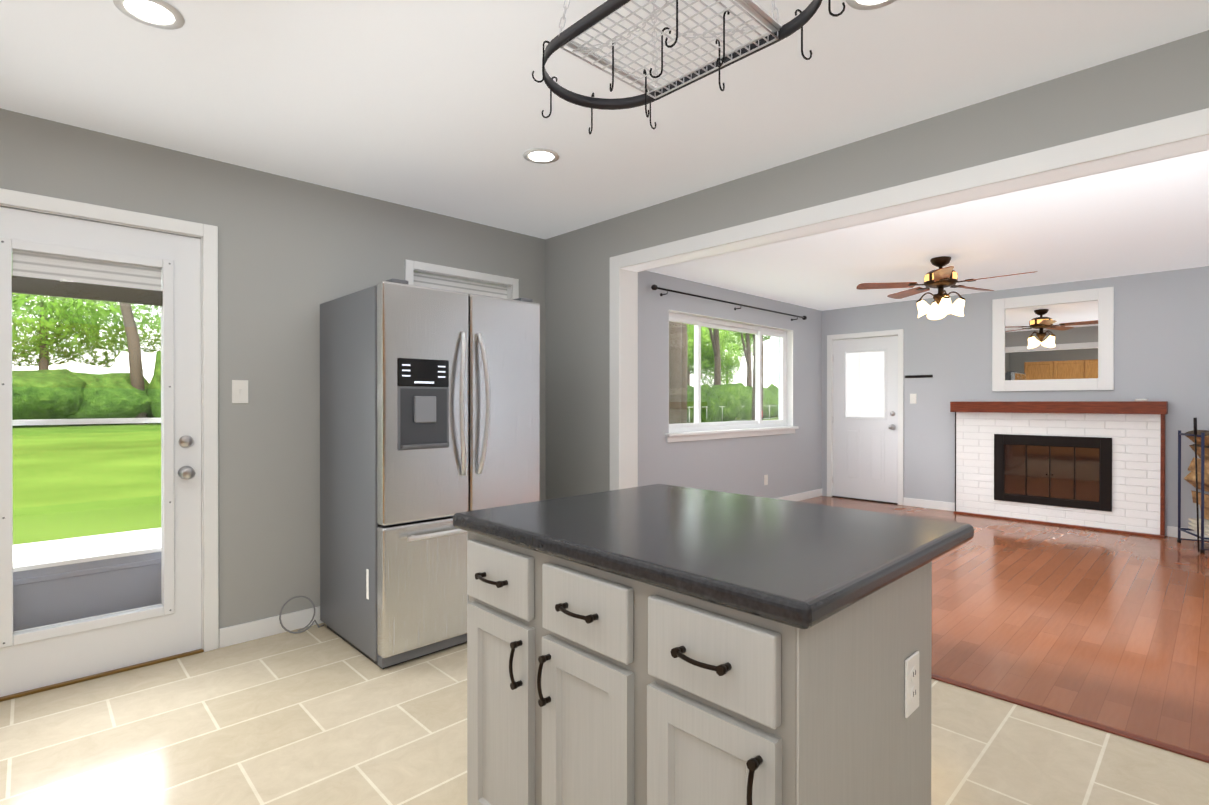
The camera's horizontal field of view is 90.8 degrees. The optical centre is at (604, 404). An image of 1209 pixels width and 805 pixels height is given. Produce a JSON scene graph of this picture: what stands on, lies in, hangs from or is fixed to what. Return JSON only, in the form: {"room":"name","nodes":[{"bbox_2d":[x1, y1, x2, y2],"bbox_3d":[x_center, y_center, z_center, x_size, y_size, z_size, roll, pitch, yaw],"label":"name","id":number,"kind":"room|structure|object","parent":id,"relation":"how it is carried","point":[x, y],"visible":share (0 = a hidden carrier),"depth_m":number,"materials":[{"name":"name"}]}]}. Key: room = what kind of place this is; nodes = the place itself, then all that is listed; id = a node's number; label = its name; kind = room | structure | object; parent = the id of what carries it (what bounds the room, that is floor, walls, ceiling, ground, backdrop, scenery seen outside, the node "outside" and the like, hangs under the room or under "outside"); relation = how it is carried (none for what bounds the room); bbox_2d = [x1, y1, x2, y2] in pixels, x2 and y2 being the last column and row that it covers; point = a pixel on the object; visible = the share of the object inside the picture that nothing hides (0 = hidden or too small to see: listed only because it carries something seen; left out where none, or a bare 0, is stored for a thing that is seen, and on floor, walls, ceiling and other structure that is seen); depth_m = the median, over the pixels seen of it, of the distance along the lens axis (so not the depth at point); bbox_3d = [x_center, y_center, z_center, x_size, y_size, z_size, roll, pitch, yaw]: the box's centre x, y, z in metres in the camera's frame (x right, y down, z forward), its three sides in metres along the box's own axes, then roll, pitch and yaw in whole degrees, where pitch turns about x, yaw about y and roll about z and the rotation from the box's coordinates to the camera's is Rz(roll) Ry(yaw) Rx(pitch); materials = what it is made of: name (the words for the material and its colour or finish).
{"room":"kitchen","nodes":[
{"label":"kitchen","id":0,"kind":"room"},
{"bbox_2d":[0,623,1208,804],"bbox_3d":[0.045,1.283,0.713,4.750,0.120,6.400,0,0,-44],"label":"floor","id":1,"kind":"structure","parent":0,"point":[316,715],"depth_m":2.15,"materials":[{"name":"beige tile"}]},
{"bbox_2d":[279,596,323,633],"bbox_3d":[-1.619,1.120,3.192,0.224,0.186,0.059,0,0,-44],"label":"cable loop","id":2,"kind":"object","parent":1,"relation":"on","point":[299,630],"visible":0.96,"depth_m":3.19,"materials":[{"name":"grey plastic"}]},
{"bbox_2d":[320,278,539,668],"bbox_3d":[-0.936,0.317,3.267,0.901,1.793,0.868,0,0,-44],"label":"fridge","id":3,"kind":"object","parent":1,"relation":"on","point":[429,413],"visible":0.94,"depth_m":2.90,"materials":[{"name":"grey metal"}]},
{"bbox_2d":[453,484,973,804],"bbox_3d":[0.246,0.759,1.562,0.890,0.922,1.045,0,0,-44],"label":"kitchen island","id":4,"kind":"object","parent":1,"relation":"on","point":[658,644],"visible":1,"depth_m":1.21,"materials":[{"name":"grey wood"}]},
{"bbox_2d":[905,651,918,717],"bbox_3d":[0.655,0.594,1.267,0.074,0.120,0.008,0,0,-44],"label":"outlet","id":5,"kind":"object","parent":4,"relation":"attached to","point":[911,684],"visible":1,"depth_m":1.26,"materials":[{"name":"white plastic"}]},
{"bbox_2d":[0,30,1208,649],"bbox_3d":[1.709,0.002,2.440,9.550,2.430,6.580,0,0,-44],"label":"wall","id":6,"kind":"structure","parent":0,"point":[292,254],"depth_m":3.35,"materials":[{"name":"grey paint"}]},
{"bbox_2d":[0,188,218,701],"bbox_3d":[-2.319,0.166,2.696,0.947,2.100,0.258,0,0,-44],"label":"door","id":7,"kind":"structure","parent":6,"relation":"attached to","point":[69,621],"depth_m":2.75,"materials":[{"name":"white wood"}]},
{"bbox_2d":[232,380,247,402],"bbox_3d":[-1.853,-0.065,3.034,0.073,0.118,0.016,0,0,-44],"label":"light switch","id":8,"kind":"object","parent":6,"relation":"attached to","point":[239,391],"visible":1,"depth_m":3.03,"materials":[{"name":"white plastic"}]},
{"bbox_2d":[219,606,322,647],"bbox_3d":[-1.177,1.165,3.693,2.070,0.095,0.013,0,0,-44],"label":"baseboard","id":9,"kind":"structure","parent":6,"relation":"attached to","point":[246,632],"depth_m":3.12,"materials":[{"name":"white wood"}]},
{"bbox_2d":[405,259,518,298],"bbox_3d":[-0.953,-0.326,3.980,0.870,1.125,0.155,0,0,-44],"label":"vent","id":10,"kind":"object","parent":6,"relation":"in","point":[449,278],"depth_m":3.94,"materials":[{"name":"white metal"}]},
{"bbox_2d":[651,284,806,320],"bbox_3d":[1.444,-1.055,6.405,2.860,0.077,0.100,0,0,-44],"label":"curtain rod","id":11,"kind":"object","parent":6,"relation":"attached to","point":[654,287],"visible":1,"depth_m":6.16,"materials":[{"name":"black metal"}]},
{"bbox_2d":[665,310,798,442],"bbox_3d":[1.430,-0.275,6.530,2.470,1.265,0.195,0,0,-44],"label":"living room window","id":12,"kind":"structure","parent":6,"relation":"in","point":[698,429],"depth_m":6.61,"materials":[{"name":"white"}]},
{"bbox_2d":[764,475,767,484],"bbox_3d":[1.866,0.871,6.882,0.073,0.118,0.009,0,0,-44],"label":"outlet","id":13,"kind":"object","parent":6,"relation":"attached to","point":[765,479],"visible":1,"depth_m":6.87,"materials":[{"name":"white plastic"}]},
{"bbox_2d":[775,488,821,500],"bbox_3d":[1.205,1.156,6.242,4.600,0.095,0.013,0,0,-44],"label":"baseboard","id":14,"kind":"structure","parent":6,"relation":"attached to","point":[814,493],"depth_m":7.48,"materials":[{"name":"white wood"}]},
{"bbox_2d":[827,329,903,504],"bbox_3d":[3.291,0.149,7.498,0.250,2.100,0.944,0,0,-44],"label":"door","id":15,"kind":"structure","parent":6,"relation":"attached to","point":[865,394],"depth_m":7.45,"materials":[{"name":"white wood"}]},
{"bbox_2d":[610,108,1208,490],"bbox_3d":[1.259,0.128,2.763,0.178,2.175,3.350,0,0,-44],"label":"trim","id":16,"kind":"structure","parent":6,"relation":"attached to","point":[1174,136],"depth_m":2.74,"materials":[{"name":"white wood"}]},
{"bbox_2d":[910,394,916,403],"bbox_3d":[3.634,-0.070,7.021,0.016,0.118,0.073,0,0,-44],"label":"light switch","id":17,"kind":"object","parent":6,"relation":"attached to","point":[913,398],"visible":1,"depth_m":7.02,"materials":[{"name":"white plastic"}]},
{"bbox_2d":[905,375,932,377],"bbox_3d":[3.667,-0.329,6.969,0.040,0.030,0.300,0,0,-44],"label":"hook rail","id":18,"kind":"object","parent":6,"relation":"attached to","point":[915,376],"visible":1,"depth_m":6.97,"materials":[{"name":"black metal"}]},
{"bbox_2d":[903,497,954,510],"bbox_3d":[3.771,1.153,6.887,0.013,0.095,0.600,0,0,-44],"label":"baseboard","id":19,"kind":"structure","parent":6,"relation":"attached to","point":[949,506],"depth_m":6.89,"materials":[{"name":"white wood"}]},
{"bbox_2d":[992,287,1113,390],"bbox_3d":[4.535,-0.636,6.076,0.026,0.990,1.000,0,0,-44],"label":"mirror","id":20,"kind":"object","parent":6,"relation":"attached to","point":[1061,341],"visible":0.96,"depth_m":6.04,"materials":[{"name":"white mirror"}]},
{"bbox_2d":[1167,526,1208,539],"bbox_3d":[5.542,1.160,5.053,0.013,0.095,1.130,0,0,-44],"label":"baseboard","id":21,"kind":"structure","parent":6,"relation":"attached to","point":[1172,531],"depth_m":5.39,"materials":[{"name":"white wood"}]},
{"bbox_2d":[0,0,1208,310],"bbox_3d":[1.709,-1.338,2.435,9.550,0.250,6.580,0,0,-44],"label":"ceiling","id":22,"kind":"structure","parent":0,"point":[436,106],"depth_m":2.43,"materials":[{"name":"white paint"}]},
{"bbox_2d":[113,0,184,29],"bbox_3d":[-1.395,-1.207,1.830,0.176,0.008,0.176,0,0,-44],"label":"recessed light","id":23,"kind":"object","parent":22,"relation":"in","point":[161,14],"visible":1,"depth_m":1.84,"materials":[{"name":"white"}]},
{"bbox_2d":[523,148,558,163],"bbox_3d":[-0.308,-1.211,2.907,0.176,0.008,0.176,0,0,-44],"label":"recessed light","id":24,"kind":"object","parent":22,"relation":"in","point":[541,155],"visible":1,"depth_m":2.90,"materials":[{"name":"white"}]},
{"bbox_2d":[532,0,844,133],"bbox_3d":[0.157,-1.005,1.487,0.456,0.410,0.836,0,0,-44],"label":"pot rack","id":25,"kind":"object","parent":22,"relation":"hanging from","point":[606,10],"visible":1,"depth_m":1.50,"materials":[{"name":"black metal"},{"name":"silver metal wire"}]},
{"bbox_2d":[846,0,896,9],"bbox_3d":[0.795,-1.207,1.734,0.176,0.008,0.176,0,0,-44],"label":"recessed light","id":26,"kind":"object","parent":22,"relation":"in","point":[865,4],"visible":1,"depth_m":1.79,"materials":[{"name":"white"}]},
{"bbox_2d":[856,256,1036,319],"bbox_3d":[2.849,-0.977,4.952,1.277,0.491,1.227,0,0,-44],"label":"fan","id":27,"kind":"object","parent":22,"relation":"hanging from","point":[941,279],"visible":1,"depth_m":4.97,"materials":[{"name":"brown wood"}]},
{"bbox_2d":[797,496,1208,762],"bbox_3d":[2.820,1.265,4.698,4.822,0.127,4.880,0,0,-44],"label":"floor","id":28,"kind":"structure","parent":0,"point":[1105,631],"depth_m":3.29,"materials":[{"name":"brown wood"}]},
{"bbox_2d":[950,399,1167,537],"bbox_3d":[4.479,0.574,6.008,0.209,1.261,1.735,0,0,-44],"label":"fireplace","id":29,"kind":"object","parent":28,"relation":"on","point":[1095,465],"visible":1,"depth_m":5.90,"materials":[{"name":"white brick"}]},
{"bbox_2d":[1177,418,1208,552],"bbox_3d":[5.187,0.658,4.890,0.634,1.101,0.513,0,0,24],"label":"rack","id":30,"kind":"object","parent":28,"relation":"on","point":[1197,477],"visible":1,"depth_m":5.00,"materials":[{"name":"black metal"}]},
{"label":"outside","id":31,"kind":"structure","parent":0,"visible":0},
{"bbox_2d":[12,293,777,566],"bbox_3d":[-59.490,-11.284,65.555,240.000,27.447,169.936,0,0,-44],"label":"garden","id":32,"kind":"object","parent":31,"point":[103,515],"depth_m":32.06,"materials":[{"name":"green plant"}]}
]}

